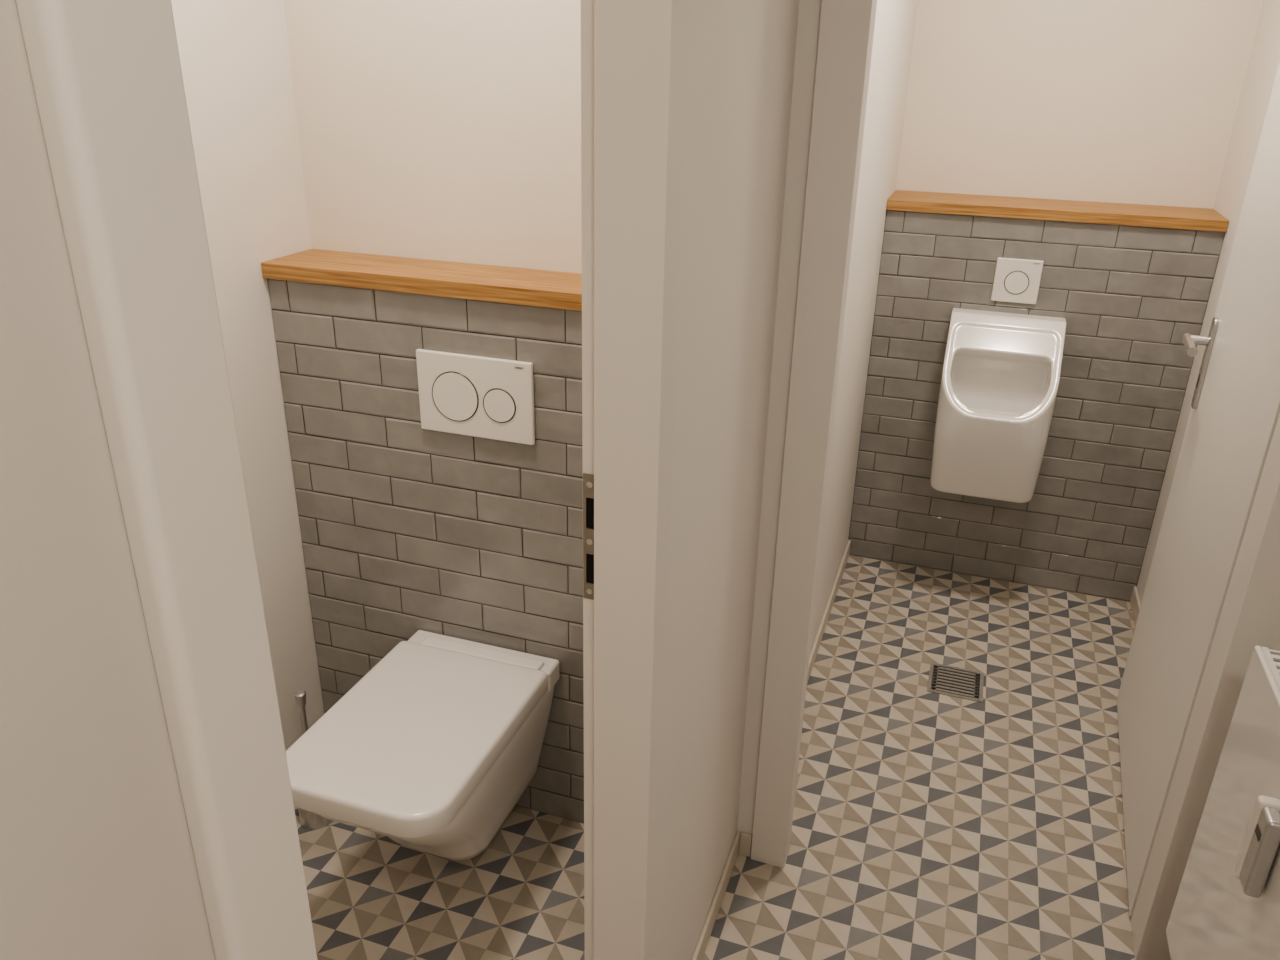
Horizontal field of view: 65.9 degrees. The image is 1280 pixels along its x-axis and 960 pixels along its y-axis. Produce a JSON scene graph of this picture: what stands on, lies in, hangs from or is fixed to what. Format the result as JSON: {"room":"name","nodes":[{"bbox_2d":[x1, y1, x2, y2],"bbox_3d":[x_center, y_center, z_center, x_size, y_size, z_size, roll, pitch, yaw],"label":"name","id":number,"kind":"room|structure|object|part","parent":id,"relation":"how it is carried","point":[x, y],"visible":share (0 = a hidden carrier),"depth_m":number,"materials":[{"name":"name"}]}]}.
{"room":"public restroom","nodes":[
{"label":"public restroom","id":0,"kind":"room"},
{"bbox_2d":[171,0,323,750],"bbox_3d":[-1.009,-0.225,1.390,0.100,2.500,1.628,9,25,17],"label":"wall","id":1,"kind":"structure","parent":0,"point":[234,55],"depth_m":1.94,"materials":[{"name":"paint"}]},
{"bbox_2d":[268,279,583,822],"bbox_3d":[-0.283,0.181,2.138,0.954,1.189,0.154,9,25,17],"label":"tiled wall","id":2,"kind":"structure","parent":0,"point":[406,528],"depth_m":2.04,"materials":[{"name":"grey tile"}]},
{"bbox_2d":[261,249,581,310],"bbox_3d":[-0.273,-0.376,1.891,0.952,0.031,0.164,9,25,17],"label":"ledge","id":3,"kind":"object","parent":2,"relation":"on","point":[490,283],"visible":0.56,"depth_m":1.89,"materials":[{"name":"brown wood"}]},
{"bbox_2d":[286,630,559,859],"bbox_3d":[-0.420,0.596,1.969,0.347,0.340,0.538,9,25,17],"label":"toilet","id":4,"kind":"object","parent":2,"relation":"attached to","point":[433,749],"visible":0.93,"depth_m":1.86,"materials":[{"name":"white ceramic"}]},
{"bbox_3d":[-0.417,0.619,1.992,0.328,0.280,0.512,9,25,17],"label":"bowl","id":5,"kind":"part","parent":4,"relation":"part of","materials":[{"name":"white ceramic"}]},
{"bbox_2d":[408,630,559,691],"bbox_3d":[-0.340,0.388,2.125,0.342,0.050,0.059,9,25,17],"label":"toilet seat hinge","id":6,"kind":"object","parent":4,"relation":"attached to","point":[549,666],"depth_m":2.09,"materials":[{"name":"white ceramic"}]},
{"bbox_2d":[416,349,534,444],"bbox_3d":[-0.319,-0.161,1.912,0.246,0.164,0.013,9,25,17],"label":"flush plate","id":7,"kind":"object","parent":2,"relation":"attached to","point":[462,394],"visible":1,"depth_m":1.91,"materials":[{"name":"white plastic"}]},
{"bbox_2d":[284,0,581,273],"bbox_3d":[-0.276,-0.475,2.003,1.054,2.500,0.100,9,25,17],"label":"wall","id":8,"kind":"structure","parent":0,"point":[441,130],"depth_m":1.90,"materials":[{"name":"paint"}]},
{"bbox_2d":[0,0,917,959],"bbox_3d":[0.115,-0.217,1.428,0.097,2.500,4.120,9,25,17],"label":"wall","id":9,"kind":"structure","parent":0,"point":[97,859],"depth_m":0.47,"materials":[{"name":"paint"}]},
{"bbox_2d":[15,0,688,959],"bbox_3d":[-0.131,0.247,0.903,0.097,2.055,0.746,9,25,17],"label":"trim","id":10,"kind":"structure","parent":9,"relation":"attached to","point":[107,78],"depth_m":0.48,"materials":[{"name":"white paint"}]},
{"bbox_3d":[-0.060,0.069,1.178,0.017,0.166,0.002,9,25,17],"label":"strike plate","id":11,"kind":"part","parent":10,"relation":"part of","materials":[{"name":"metal"}]},
{"bbox_2d":[691,831,740,959],"bbox_3d":[0.112,0.911,1.893,0.009,0.060,0.637,9,25,17],"label":"baseboard","id":12,"kind":"structure","parent":9,"relation":"attached to","point":[703,940],"depth_m":2.00,"materials":[{"name":"paint"}]},
{"bbox_2d":[737,0,821,833],"bbox_3d":[0.748,-0.265,1.567,1.058,2.500,0.080,9,25,17],"label":"door frame","id":13,"kind":"structure","parent":9,"relation":"in","point":[809,12],"depth_m":1.75,"materials":[{"name":"paint"}]},
{"bbox_2d":[739,832,751,856],"bbox_3d":[0.231,0.797,2.161,0.026,0.060,0.009,9,25,17],"label":"baseboard","id":14,"kind":"structure","parent":13,"relation":"attached to","point":[745,845],"depth_m":2.16,"materials":[{"name":"paint"}]},
{"bbox_2d":[806,540,850,686],"bbox_3d":[0.504,0.499,2.862,0.010,0.060,1.419,9,25,17],"label":"baseboard","id":15,"kind":"structure","parent":9,"relation":"attached to","point":[826,614],"depth_m":3.05,"materials":[{"name":"paint"}]},
{"bbox_2d":[750,0,1279,959],"bbox_3d":[0.678,-0.070,1.675,0.847,2.055,0.106,9,25,17],"label":"door frame","id":16,"kind":"structure","parent":9,"relation":"attached to","point":[1249,618],"depth_m":1.72,"materials":[{"name":"white paint"}]},
{"bbox_2d":[294,555,1135,959],"bbox_3d":[0.087,0.948,1.957,2.220,0.060,4.360,9,25,17],"label":"floor","id":17,"kind":"structure","parent":0,"point":[926,825],"depth_m":2.23,"materials":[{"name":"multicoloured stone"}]},
{"bbox_2d":[294,690,332,829],"bbox_3d":[-0.732,0.612,2.184,0.076,0.344,0.076,9,25,17],"label":"toilet brush","id":18,"kind":"object","parent":17,"relation":"on","point":[310,820],"visible":0.45,"depth_m":2.20,"materials":[{"name":"metal"}]},
{"bbox_3d":[-0.731,0.566,2.164,0.025,0.244,0.025,9,25,17],"label":"handle","id":19,"kind":"part","parent":18,"relation":"part of","materials":[{"name":"metal"}]},
{"bbox_2d":[927,662,983,702],"bbox_3d":[0.892,0.570,2.789,0.148,0.003,0.148,9,25,17],"label":"floor drain","id":20,"kind":"object","parent":17,"relation":"on","point":[952,681],"visible":1,"depth_m":2.79,"materials":[{"name":"metal"}]},
{"bbox_2d":[848,210,1225,600],"bbox_3d":[1.220,-0.258,3.225,0.928,1.189,0.243,9,25,17],"label":"tiled wall","id":21,"kind":"structure","parent":0,"point":[1127,297],"depth_m":3.08,"materials":[{"name":"grey tile"}]},
{"bbox_2d":[930,308,1065,502],"bbox_3d":[1.071,-0.216,2.991,0.328,0.524,0.295,9,25,17],"label":"urinal","id":22,"kind":"object","parent":21,"relation":"attached to","point":[1000,379],"visible":1,"depth_m":2.95,"materials":[{"name":"white ceramic"}]},
{"bbox_2d":[991,257,1043,303],"bbox_3d":[1.132,-0.598,2.968,0.130,0.130,0.013,9,25,17],"label":"flush plate","id":23,"kind":"object","parent":21,"relation":"attached to","point":[1015,280],"visible":1,"depth_m":2.96,"materials":[{"name":"white plastic"}]},
{"bbox_2d":[886,190,1228,231],"bbox_3d":[1.229,-0.816,2.978,0.926,0.031,0.252,9,25,17],"label":"ledge","id":24,"kind":"object","parent":21,"relation":"on","point":[1204,219],"visible":1,"depth_m":2.91,"materials":[{"name":"brown wood"}]},
{"bbox_2d":[896,0,1263,208],"bbox_3d":[1.289,-0.923,3.113,1.126,2.500,0.100,9,25,17],"label":"wall","id":25,"kind":"structure","parent":0,"point":[1109,101],"depth_m":2.96,"materials":[{"name":"paint"}]},
{"bbox_2d":[1137,0,1279,602],"bbox_3d":[1.485,-0.520,2.191,0.100,2.500,1.675,9,25,17],"label":"wall","id":26,"kind":"structure","parent":0,"point":[1264,60],"depth_m":2.74,"materials":[{"name":"paint"}]},
{"bbox_2d":[1130,586,1140,625],"bbox_3d":[1.373,0.633,2.594,0.010,0.060,1.419,9,25,17],"label":"baseboard","id":27,"kind":"structure","parent":26,"relation":"attached to","point":[1135,602],"depth_m":3.14,"materials":[{"name":"paint"}]},
{"bbox_2d":[1117,61,1279,916],"bbox_3d":[1.168,-0.160,1.987,0.102,1.979,0.817,10,25,20],"label":"door","id":28,"kind":"structure","parent":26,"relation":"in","point":[1235,404],"depth_m":2.02,"materials":[{"name":"white paint"}]},
{"bbox_3d":[1.252,-0.301,2.218,0.054,0.021,0.130,10,25,20],"label":"lever","id":29,"kind":"part","parent":28,"relation":"part of","materials":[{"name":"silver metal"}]},
{"bbox_3d":[1.300,-0.268,2.274,0.009,0.215,0.040,10,25,20],"label":"handle plate","id":30,"kind":"part","parent":28,"relation":"part of","materials":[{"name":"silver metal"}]},
{"bbox_3d":[0.788,0.256,0.368,0.100,2.500,2.365,9,25,17],"label":"wall","id":31,"kind":"structure","parent":0,"visible":0},
{"bbox_2d":[1166,646,1279,959],"bbox_3d":[0.783,0.753,1.070,0.172,0.590,1.215,9,25,17],"label":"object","id":32,"kind":"object","parent":31,"relation":"attached to","point":[1226,906],"visible":1,"depth_m":1.45,"materials":[{"name":"metal"}]},
{"bbox_2d":[1262,647,1279,688],"bbox_3d":[0.783,0.483,0.956,0.085,0.005,1.207,9,25,17],"label":"grille","id":33,"kind":"object","parent":32,"relation":"attached to","point":[1270,673],"depth_m":1.44,"materials":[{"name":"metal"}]}
]}

